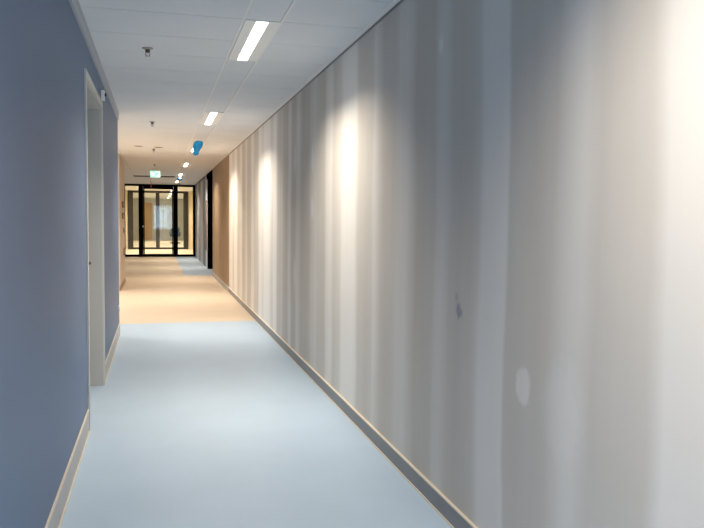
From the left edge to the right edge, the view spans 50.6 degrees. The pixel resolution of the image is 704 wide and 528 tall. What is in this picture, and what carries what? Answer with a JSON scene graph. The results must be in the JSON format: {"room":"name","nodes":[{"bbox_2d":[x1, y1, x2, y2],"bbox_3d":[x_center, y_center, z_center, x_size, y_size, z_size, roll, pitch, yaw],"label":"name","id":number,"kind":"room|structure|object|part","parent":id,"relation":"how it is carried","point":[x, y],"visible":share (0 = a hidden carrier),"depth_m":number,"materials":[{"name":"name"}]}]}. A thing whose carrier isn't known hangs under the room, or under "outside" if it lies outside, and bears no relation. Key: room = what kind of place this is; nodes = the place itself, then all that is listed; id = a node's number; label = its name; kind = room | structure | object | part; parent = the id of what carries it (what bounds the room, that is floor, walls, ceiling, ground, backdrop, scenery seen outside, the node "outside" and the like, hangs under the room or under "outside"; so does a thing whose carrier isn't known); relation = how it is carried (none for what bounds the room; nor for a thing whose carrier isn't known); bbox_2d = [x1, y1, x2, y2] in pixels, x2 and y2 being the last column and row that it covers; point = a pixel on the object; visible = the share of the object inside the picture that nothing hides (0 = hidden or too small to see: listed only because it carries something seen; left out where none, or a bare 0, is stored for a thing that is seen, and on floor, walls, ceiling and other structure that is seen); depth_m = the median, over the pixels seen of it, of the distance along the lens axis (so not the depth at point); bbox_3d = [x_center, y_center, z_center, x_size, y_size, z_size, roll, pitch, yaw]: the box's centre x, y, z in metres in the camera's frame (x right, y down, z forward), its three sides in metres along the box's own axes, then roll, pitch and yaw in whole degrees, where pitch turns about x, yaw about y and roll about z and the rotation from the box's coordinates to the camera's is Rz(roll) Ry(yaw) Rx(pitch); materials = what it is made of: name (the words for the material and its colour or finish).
{"room":"building corridor","nodes":[
{"label":"building corridor","id":0,"kind":"room"},
{"bbox_2d":[0,0,118,527],"bbox_3d":[-1.314,-0.082,2.784,0.220,2.700,12.850,0,3,-15],"label":"wall","id":1,"kind":"structure","parent":0,"point":[45,54],"depth_m":3.10,"materials":[{"name":"blue paint"}]},
{"bbox_2d":[45,323,119,527],"bbox_3d":[-1.322,1.184,2.866,0.232,0.163,12.862,0,3,-15],"label":"baseboard","id":2,"kind":"structure","parent":1,"relation":"attached to","point":[56,515],"depth_m":4.03,"materials":[{"name":"beige"}]},
{"bbox_2d":[68,0,118,119],"bbox_3d":[-1.185,-1.387,2.737,0.024,0.085,12.850,0,3,-15],"label":"trim","id":3,"kind":"structure","parent":1,"relation":"attached to","point":[75,6],"depth_m":5.33,"materials":[{"name":"grey"}]},
{"bbox_2d":[84,68,104,430],"bbox_3d":[-2.051,-0.118,5.654,0.222,2.420,1.530,0,3,-15],"label":"door","id":4,"kind":"structure","parent":1,"relation":"in","point":[93,105],"depth_m":6.33,"materials":[{"name":"grey"}]},
{"bbox_2d":[101,90,106,100],"bbox_3d":[-2.114,-1.434,6.348,0.045,0.085,0.060,0,3,-15],"label":"wall sensor","id":5,"kind":"object","parent":1,"relation":"attached to","point":[103,94],"visible":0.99,"depth_m":6.32,"materials":[{"name":"white plastic"}]},
{"bbox_2d":[117,120,119,322],"bbox_3d":[-2.933,-0.544,8.984,0.229,2.540,0.014,0,3,-15],"label":"trim","id":6,"kind":"structure","parent":1,"relation":"attached to","point":[117,120],"depth_m":9.01,"materials":[{"name":"beige metal"}]},
{"bbox_2d":[118,154,124,290],"bbox_3d":[-6.673,-0.869,15.236,3.780,2.700,2.100,0,3,-15],"label":"wall","id":7,"kind":"structure","parent":0,"point":[120,160],"depth_m":15.31,"materials":[{"name":"beige paint"}]},
{"bbox_2d":[124,185,124,236],"bbox_3d":[-7.034,-1.278,22.085,0.120,2.700,11.360,0,3,-15],"label":"wall","id":8,"kind":"structure","parent":0,"point":[124,185],"depth_m":27.35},
{"bbox_2d":[125,190,127,248],"bbox_3d":[-11.305,-2.019,33.938,2.060,2.700,0.100,0,3,-15],"label":"wall","id":9,"kind":"structure","parent":0,"point":[125,190],"depth_m":34.12,"materials":[{"name":"beige paint"}]},
{"bbox_2d":[127,199,182,239],"bbox_3d":[-12.391,-2.948,49.464,11.000,2.700,0.150,0,3,-15],"label":"wall","id":10,"kind":"structure","parent":0,"point":[165,204],"depth_m":49.34,"materials":[{"name":"beige paint"}]},
{"bbox_2d":[145,203,151,239],"bbox_3d":[-13.432,-2.813,49.059,0.540,2.440,0.119,0,3,-15],"label":"door","id":11,"kind":"structure","parent":10,"relation":"in","point":[148,206],"depth_m":49.08,"materials":[{"name":"brown wood"}]},
{"bbox_2d":[188,191,192,248],"bbox_3d":[-6.399,-2.048,35.217,2.600,2.700,0.100,0,3,-15],"label":"wall","id":12,"kind":"structure","parent":0,"point":[190,193],"depth_m":34.87,"materials":[{"name":"beige paint"}]},
{"bbox_2d":[195,176,207,268],"bbox_3d":[-4.983,-1.421,24.837,0.122,2.700,7.060,0,3,-15],"label":"wall","id":13,"kind":"structure","parent":0,"point":[201,254],"depth_m":24.77,"materials":[{"name":"grey paint"}]},
{"bbox_2d":[205,200,206,249],"bbox_3d":[-4.294,-1.145,21.897,0.030,1.450,0.240,0,3,-15],"label":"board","id":14,"kind":"object","parent":13,"relation":"attached to","point":[205,200],"visible":1,"depth_m":21.80,"materials":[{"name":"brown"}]},
{"bbox_2d":[206,169,212,179],"bbox_3d":[-3.814,-2.409,20.055,0.040,0.140,2.650,0,3,-15],"label":"trim","id":15,"kind":"structure","parent":13,"relation":"attached to","point":[210,174],"depth_m":20.05,"materials":[{"name":"black metal"}]},
{"bbox_2d":[213,155,228,286],"bbox_3d":[-2.893,-0.920,16.711,0.144,2.700,4.450,0,3,-15],"label":"panelling","id":16,"kind":"object","parent":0,"point":[221,170],"visible":0.71,"depth_m":16.23,"materials":[{"name":"brown wood"}]},
{"bbox_2d":[212,272,227,291],"bbox_3d":[-2.974,0.376,16.770,0.026,0.105,4.450,0,3,-15],"label":"baseboard","id":17,"kind":"object","parent":16,"relation":"attached to","point":[214,275],"visible":0.86,"depth_m":16.43,"materials":[{"name":"beige wood"}]},
{"bbox_2d":[78,0,392,198],"bbox_3d":[-5.624,-2.737,23.108,11.200,0.120,54.600,0,3,-15],"label":"ceiling","id":18,"kind":"structure","parent":0,"point":[191,41],"depth_m":6.16,"materials":[{"name":"tile"}]},
{"bbox_2d":[142,47,152,56],"bbox_3d":[-1.512,-1.564,5.514,0.080,0.068,0.080,0,3,-15],"label":"sprinkler","id":19,"kind":"object","parent":18,"relation":"attached to","point":[147,49],"visible":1,"depth_m":5.50,"materials":[{"name":"beige metal"}]},
{"bbox_2d":[133,175,174,177],"bbox_3d":[-5.943,-2.632,22.420,1.215,0.022,0.420,0,3,-15],"label":"ceiling vent","id":20,"kind":"object","parent":18,"relation":"in","point":[133,175],"visible":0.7,"depth_m":22.32,"materials":[{"name":"grey metal"}]},
{"bbox_2d":[150,168,159,177],"bbox_3d":[-4.928,-2.286,18.670,0.250,0.243,0.048,0,3,-15],"label":"exit sign","id":21,"kind":"object","parent":18,"relation":"hanging from","point":[153,173],"visible":1,"depth_m":18.66,"materials":[{"name":"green plastic"}]},
{"bbox_2d":[180,163,191,166],"bbox_3d":[-3.892,-2.329,17.471,0.219,0.020,1.210,0,3,-15],"label":"recessed light","id":22,"kind":"object","parent":18,"relation":"in","point":[182,164],"visible":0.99,"depth_m":17.33,"materials":[{"name":"white plastic"}]},
{"bbox_2d":[187,145,192,151],"bbox_3d":[-2.834,-2.079,13.415,0.219,0.020,1.210,0,3,-15],"label":"recessed light","id":23,"kind":"object","parent":18,"relation":"in","point":[190,149],"visible":0.3,"depth_m":13.51,"materials":[{"name":"white"}]},
{"bbox_2d":[193,141,202,155],"bbox_3d":[-2.364,-1.807,11.437,0.159,0.297,0.099,0,3,-15],"label":"balloon","id":24,"kind":"object","parent":18,"relation":"hanging from","point":[197,145],"visible":1,"depth_m":11.40,"materials":[{"name":"blue plastic"}]},
{"bbox_2d":[199,111,223,124],"bbox_3d":[-1.775,-1.829,9.358,0.219,0.020,1.210,0,3,-15],"label":"recessed light","id":25,"kind":"object","parent":18,"relation":"in","point":[208,118],"visible":0.97,"depth_m":9.30,"materials":[{"name":"white plastic"}]},
{"bbox_2d":[205,112,216,124],"bbox_3d":[-1.775,-1.827,9.358,0.075,0.016,1.185,0,3,-15],"label":"diffuser","id":26,"kind":"object","parent":25,"relation":"attached to","point":[211,117],"depth_m":9.30,"materials":[{"name":"white plastic"}]},
{"bbox_2d":[172,0,253,183],"bbox_3d":[-2.680,-2.016,12.356,0.015,0.011,32.260,0,3,-15],"label":"trim","id":27,"kind":"structure","parent":18,"relation":"attached to","point":[251,1],"depth_m":5.99,"materials":[{"name":"white metal"}]},
{"bbox_2d":[178,0,296,184],"bbox_3d":[-2.450,-2.018,12.416,0.015,0.011,32.260,0,3,-15],"label":"trim","id":28,"kind":"structure","parent":18,"relation":"attached to","point":[294,1],"depth_m":6.08,"materials":[{"name":"white metal"}]},
{"bbox_2d":[228,19,279,60],"bbox_3d":[-0.716,-1.579,5.301,0.219,0.020,1.210,0,3,-15],"label":"recessed light","id":29,"kind":"object","parent":18,"relation":"in","point":[254,35],"visible":0.98,"depth_m":5.19,"materials":[{"name":"white plastic"}]},
{"bbox_2d":[237,22,267,60],"bbox_3d":[-0.716,-1.577,5.301,0.075,0.016,1.185,0,3,-15],"label":"diffuser","id":30,"kind":"object","parent":29,"relation":"attached to","point":[257,31],"depth_m":5.22,"materials":[{"name":"white plastic"}]},
{"bbox_2d":[60,240,450,527],"bbox_3d":[-5.652,0.093,23.275,11.200,0.150,54.600,0,3,-15],"label":"floor","id":31,"kind":"structure","parent":0,"point":[194,424],"depth_m":4.97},
{"bbox_2d":[127,190,187,248],"bbox_3d":[-8.965,-2.030,34.496,2.710,2.700,0.098,0,3,-15],"label":"glass wall","id":32,"kind":"structure","parent":31,"relation":"on","point":[129,192],"depth_m":34.44,"materials":[{"name":"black glass"}]},
{"bbox_3d":[-10.161,-2.018,34.185,0.240,2.510,0.098,0,3,-15],"label":"post","id":33,"kind":"part","parent":32,"relation":"part of","materials":[{"name":"black metal"}]},
{"bbox_3d":[-8.953,-3.328,34.420,2.710,0.100,0.090,0,3,-15],"label":"head rail","id":34,"kind":"part","parent":32,"relation":"part of","materials":[{"name":"black metal"}]},
{"bbox_3d":[-8.978,-0.727,34.573,2.710,0.090,0.090,0,3,-15],"label":"sill rail","id":35,"kind":"part","parent":32,"relation":"part of","materials":[{"name":"black metal"}]},
{"bbox_3d":[-8.990,-2.025,34.490,0.170,2.510,0.098,0,3,-15],"label":"post","id":36,"kind":"part","parent":32,"relation":"part of","materials":[{"name":"black metal"}]},
{"bbox_3d":[-7.761,-2.032,34.811,0.220,2.510,0.098,0,3,-15],"label":"post","id":37,"kind":"part","parent":32,"relation":"part of","materials":[{"name":"black metal"}]},
{"bbox_2d":[124,184,194,256],"bbox_3d":[-7.168,-1.621,27.869,2.571,2.700,0.176,0,3,-15],"label":"glass wall","id":38,"kind":"structure","parent":31,"relation":"on","point":[141,203],"depth_m":27.89,"materials":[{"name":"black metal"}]},
{"bbox_3d":[-8.405,-1.621,27.586,0.035,2.540,0.098,0,3,-15],"label":"post","id":39,"kind":"part","parent":38,"relation":"part of","materials":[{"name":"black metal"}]},
{"bbox_3d":[-7.853,-1.624,27.730,0.165,2.540,0.098,0,3,-15],"label":"post","id":40,"kind":"part","parent":38,"relation":"part of","materials":[{"name":"black metal"}]},
{"bbox_3d":[-7.244,-1.628,27.889,1.087,2.540,0.070,0,3,-15],"label":"glass door","id":41,"kind":"part","parent":38,"relation":"part of","materials":[{"name":"clear glass"}]},
{"bbox_3d":[-7.165,-2.933,27.829,2.571,0.075,0.090,0,3,-15],"label":"head rail","id":42,"kind":"part","parent":38,"relation":"part of","materials":[{"name":"black metal"}]},
{"bbox_3d":[-7.191,-0.318,27.983,2.571,0.085,0.090,0,3,-15],"label":"sill rail","id":43,"kind":"part","parent":38,"relation":"part of","materials":[{"name":"black metal"}]},
{"bbox_3d":[-6.636,-1.631,28.047,0.160,2.540,0.098,0,3,-15],"label":"post","id":44,"kind":"part","parent":38,"relation":"part of","materials":[{"name":"black metal"}]},
{"bbox_3d":[-5.978,-1.635,28.219,0.091,2.540,0.098,0,3,-15],"label":"post","id":45,"kind":"part","parent":38,"relation":"part of","materials":[{"name":"black metal"}]},
{"bbox_2d":[169,228,180,243],"bbox_3d":[-9.936,-1.582,41.839,0.616,0.919,0.600,0,3,-15],"label":"office chair","id":46,"kind":"object","parent":31,"relation":"on","point":[170,232],"visible":0.53,"depth_m":41.59,"materials":[{"name":"blue fabric"}]},
{"bbox_3d":[-9.867,-1.796,41.569,0.500,0.460,0.070,0,3,-15],"label":"backrest","id":47,"kind":"part","parent":46,"relation":"part of","materials":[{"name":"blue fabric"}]},
{"bbox_2d":[229,0,703,527],"bbox_3d":[-0.059,-0.249,5.819,0.120,2.700,18.100,0,3,-15],"label":"wall","id":48,"kind":"structure","parent":0,"point":[481,224],"depth_m":2.97,"materials":[{"name":"white paint"}]},
{"bbox_2d":[211,0,403,168],"bbox_3d":[-0.683,-1.732,7.868,0.042,0.013,22.550,0,3,-15],"label":"trim","id":49,"kind":"structure","parent":48,"relation":"attached to","point":[393,3],"depth_m":5.87,"materials":[{"name":"white metal"}]},
{"bbox_2d":[228,287,477,527],"bbox_3d":[-0.133,1.047,5.879,0.028,0.104,18.100,0,3,-15],"label":"baseboard","id":50,"kind":"structure","parent":48,"relation":"attached to","point":[435,498],"depth_m":4.65,"materials":[{"name":"beige"}]},
{"bbox_3d":[-3.166,-1.214,21.638,1.200,2.700,0.100,0,3,-15],"label":"wall","id":51,"kind":"structure","parent":0,"visible":0},
{"bbox_2d":[207,176,212,268],"bbox_3d":[-3.941,-1.208,21.416,0.412,2.700,0.100,0,3,-15],"label":"trim","id":52,"kind":"structure","parent":51,"relation":"attached to","point":[210,180],"depth_m":21.34,"materials":[{"name":"black metal"}]}
]}

